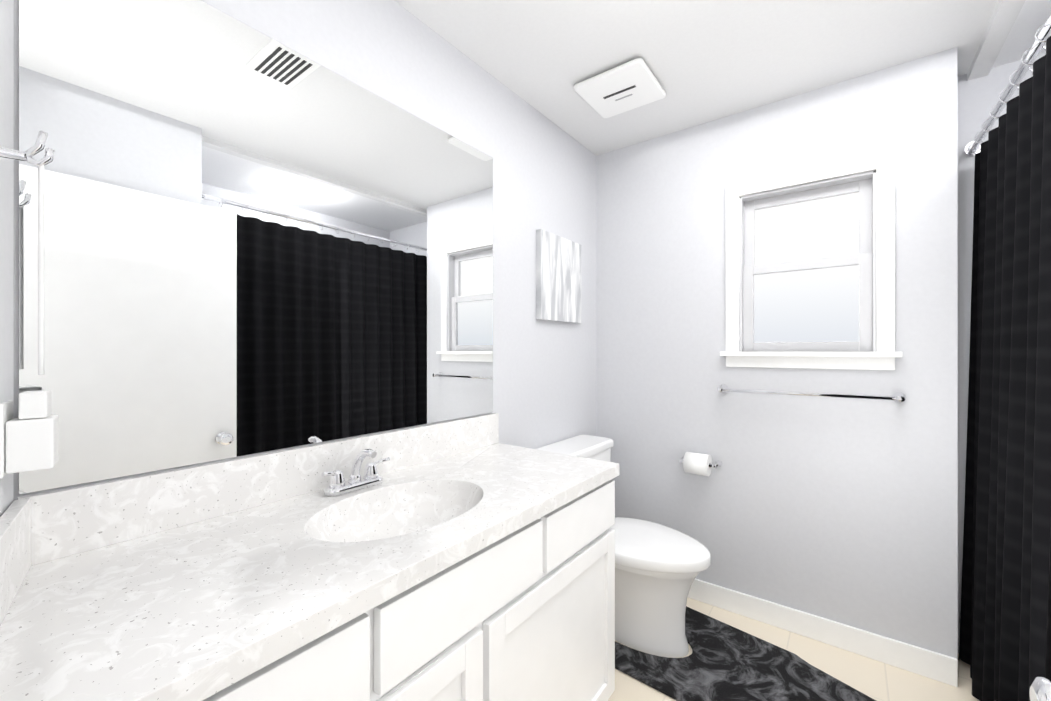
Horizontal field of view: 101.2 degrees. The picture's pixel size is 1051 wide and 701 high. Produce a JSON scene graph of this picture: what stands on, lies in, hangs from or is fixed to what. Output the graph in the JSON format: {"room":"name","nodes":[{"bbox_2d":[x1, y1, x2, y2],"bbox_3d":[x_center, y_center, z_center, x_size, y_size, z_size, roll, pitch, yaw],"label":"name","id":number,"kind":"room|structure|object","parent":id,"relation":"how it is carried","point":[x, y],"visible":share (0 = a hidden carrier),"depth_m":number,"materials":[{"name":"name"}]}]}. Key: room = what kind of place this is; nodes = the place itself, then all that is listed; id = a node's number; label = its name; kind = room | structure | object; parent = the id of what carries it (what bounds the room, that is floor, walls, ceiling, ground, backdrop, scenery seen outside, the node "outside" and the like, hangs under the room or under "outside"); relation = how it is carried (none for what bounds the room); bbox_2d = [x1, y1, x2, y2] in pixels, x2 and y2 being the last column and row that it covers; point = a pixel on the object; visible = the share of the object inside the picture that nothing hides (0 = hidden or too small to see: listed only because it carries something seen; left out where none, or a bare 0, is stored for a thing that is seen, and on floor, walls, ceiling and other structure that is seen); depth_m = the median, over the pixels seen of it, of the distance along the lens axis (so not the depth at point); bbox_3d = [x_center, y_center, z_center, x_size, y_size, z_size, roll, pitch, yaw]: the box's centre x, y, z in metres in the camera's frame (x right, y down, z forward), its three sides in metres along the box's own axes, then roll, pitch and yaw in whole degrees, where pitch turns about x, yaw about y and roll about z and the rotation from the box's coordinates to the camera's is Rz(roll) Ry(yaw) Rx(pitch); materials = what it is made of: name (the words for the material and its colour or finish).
{"room":"bathroom","nodes":[
{"label":"bathroom","id":0,"kind":"room"},
{"bbox_2d":[0,0,13,516],"bbox_3d":[-0.702,0.060,0.424,0.780,2.440,0.300,0,0,37],"label":"wall","id":1,"kind":"structure","parent":0,"point":[6,212],"depth_m":0.74,"materials":[{"name":"paint"}]},
{"bbox_2d":[0,131,54,374],"bbox_3d":[-0.795,-0.156,0.681,0.040,0.390,0.069,0,0,37],"label":"hook","id":2,"kind":"object","parent":1,"relation":"attached to","point":[29,153],"visible":1,"depth_m":0.69,"materials":[{"name":"silver metal"}]},
{"bbox_2d":[0,390,58,478],"bbox_3d":[-0.843,0.137,0.734,0.060,0.135,0.080,0,0,-42],"label":"plug","id":3,"kind":"object","parent":1,"relation":"attached to","point":[29,438],"visible":1,"depth_m":0.71,"materials":[{"name":"white plastic"}]},
{"bbox_2d":[13,0,595,500],"bbox_3d":[-0.608,0.060,1.298,0.120,2.440,4.050,0,0,37],"label":"wall","id":4,"kind":"structure","parent":0,"point":[545,180],"depth_m":1.88,"materials":[{"name":"paint"}]},
{"bbox_2d":[19,0,492,493],"bbox_3d":[-0.528,-0.275,1.298,0.005,1.070,1.294,0,0,37],"label":"mirror","id":5,"kind":"object","parent":4,"relation":"attached to","point":[255,241],"visible":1,"depth_m":1.04,"materials":[{"name":"clear glass"}]},
{"bbox_2d":[536,229,580,322],"bbox_3d":[0.179,-0.365,2.220,0.029,0.430,0.390,0,0,37],"label":"picture","id":6,"kind":"object","parent":4,"relation":"attached to","point":[558,278],"visible":1,"depth_m":2.17,"materials":[{"name":"fabric"}]},
{"bbox_2d":[395,0,1050,155],"bbox_3d":[0.391,-1.208,0.547,2.620,0.104,4.050,0,0,37],"label":"ceiling","id":7,"kind":"structure","parent":0,"point":[705,61],"depth_m":1.64,"materials":[{"name":"paint"}]},
{"bbox_2d":[574,58,665,117],"bbox_3d":[0.418,-1.144,1.897,0.310,0.031,0.310,0,0,37],"label":"fan","id":8,"kind":"object","parent":7,"relation":"attached to","point":[629,85],"visible":0.98,"depth_m":1.87,"materials":[{"name":"white plastic"}]},
{"bbox_2d":[967,0,1025,80],"bbox_3d":[1.343,-1.145,1.081,0.060,0.030,1.772,0,0,37],"label":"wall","id":9,"kind":"structure","parent":7,"relation":"attached to","point":[1005,14],"depth_m":1.55,"materials":[{"name":"paint"}]},
{"bbox_2d":[608,597,978,700],"bbox_3d":[0.391,1.330,0.547,2.620,0.100,4.050,0,0,37],"label":"floor","id":10,"kind":"structure","parent":0,"point":[876,680],"depth_m":1.71,"materials":[{"name":"tile"}]},
{"bbox_2d":[0,413,618,700],"bbox_3d":[-0.332,0.772,1.090,0.569,1.014,1.433,0,0,37],"label":"bathroom vanity","id":11,"kind":"object","parent":10,"relation":"on","point":[469,559],"visible":1,"depth_m":0.86,"materials":[{"name":"stone"}]},
{"bbox_2d":[321,449,389,495],"bbox_3d":[-0.458,0.330,1.204,0.123,0.119,0.207,0,0,37],"label":"faucet","id":12,"kind":"object","parent":11,"relation":"on","point":[340,485],"visible":1,"depth_m":1.20,"materials":[{"name":"silver metal"}]},
{"bbox_2d":[537,435,710,657],"bbox_3d":[0.460,0.872,1.990,0.741,0.814,0.490,0,0,37],"label":"toilet","id":13,"kind":"object","parent":10,"relation":"on","point":[659,568],"visible":0.5,"depth_m":1.83,"materials":[{"name":"ceramic"}]},
{"bbox_2d":[615,606,875,700],"bbox_3d":[0.921,1.273,1.647,1.264,0.012,0.645,0,0,37],"label":"bath mat","id":14,"kind":"object","parent":10,"relation":"on","point":[724,662],"visible":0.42,"depth_m":1.70,"materials":[{"name":"fabric"}]},
{"bbox_2d":[596,47,1045,659],"bbox_3d":[1.539,0.060,1.974,2.500,2.440,0.390,0,0,37],"label":"wall","id":15,"kind":"structure","parent":0,"point":[846,511],"depth_m":1.94,"materials":[{"name":"paint"}]},
{"bbox_2d":[679,452,721,475],"bbox_3d":[0.864,0.565,2.159,0.196,0.104,0.123,0,0,37],"label":"toilet paper holder","id":16,"kind":"object","parent":15,"relation":"attached to","point":[697,463],"visible":1,"depth_m":2.12,"materials":[{"name":"white paper"}]},
{"bbox_2d":[720,151,901,369],"bbox_3d":[1.266,-0.365,1.969,0.676,0.890,0.145,0,0,37],"label":"window unit","id":17,"kind":"structure","parent":15,"relation":"in","point":[810,275],"depth_m":1.97,"materials":[{"name":"plastic"}]},
{"bbox_2d":[717,384,905,402],"bbox_3d":[1.224,0.190,1.914,0.704,0.044,0.082,0,0,37],"label":"towel rail","id":18,"kind":"object","parent":15,"relation":"attached to","point":[898,397],"visible":1,"depth_m":1.84,"materials":[{"name":"silver metal"}]},
{"bbox_2d":[688,579,957,686],"bbox_3d":[1.030,1.228,2.101,1.535,0.105,0.016,0,0,37],"label":"baseboard","id":19,"kind":"structure","parent":15,"relation":"attached to","point":[917,660],"depth_m":1.85,"materials":[{"name":"white wood"}]},
{"bbox_3d":[1.038,0.060,0.049,0.988,2.440,3.790,0,0,37],"label":"wall","id":20,"kind":"structure","parent":0,"visible":0},
{"bbox_2d":[964,14,1050,155],"bbox_3d":[1.335,-0.836,1.087,0.060,0.067,1.770,0,0,37],"label":"curtain rod","id":21,"kind":"object","parent":20,"relation":"attached to","point":[972,148],"visible":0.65,"depth_m":1.33,"materials":[{"name":"silver metal"}]},
{"bbox_2d":[959,36,1050,700],"bbox_3d":[1.341,0.234,1.131,0.081,2.032,1.665,0,0,37],"label":"shower curtain","id":22,"kind":"object","parent":21,"relation":"hanging from","point":[1005,638],"visible":1,"depth_m":1.27,"materials":[{"name":"black fabric"}]},
{"bbox_2d":[1029,677,1050,700],"bbox_3d":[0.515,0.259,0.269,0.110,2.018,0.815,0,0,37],"label":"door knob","id":23,"kind":"structure","parent":20,"relation":"in","point":[1040,688],"depth_m":0.56,"materials":[{"name":"silver metal"}]}
]}

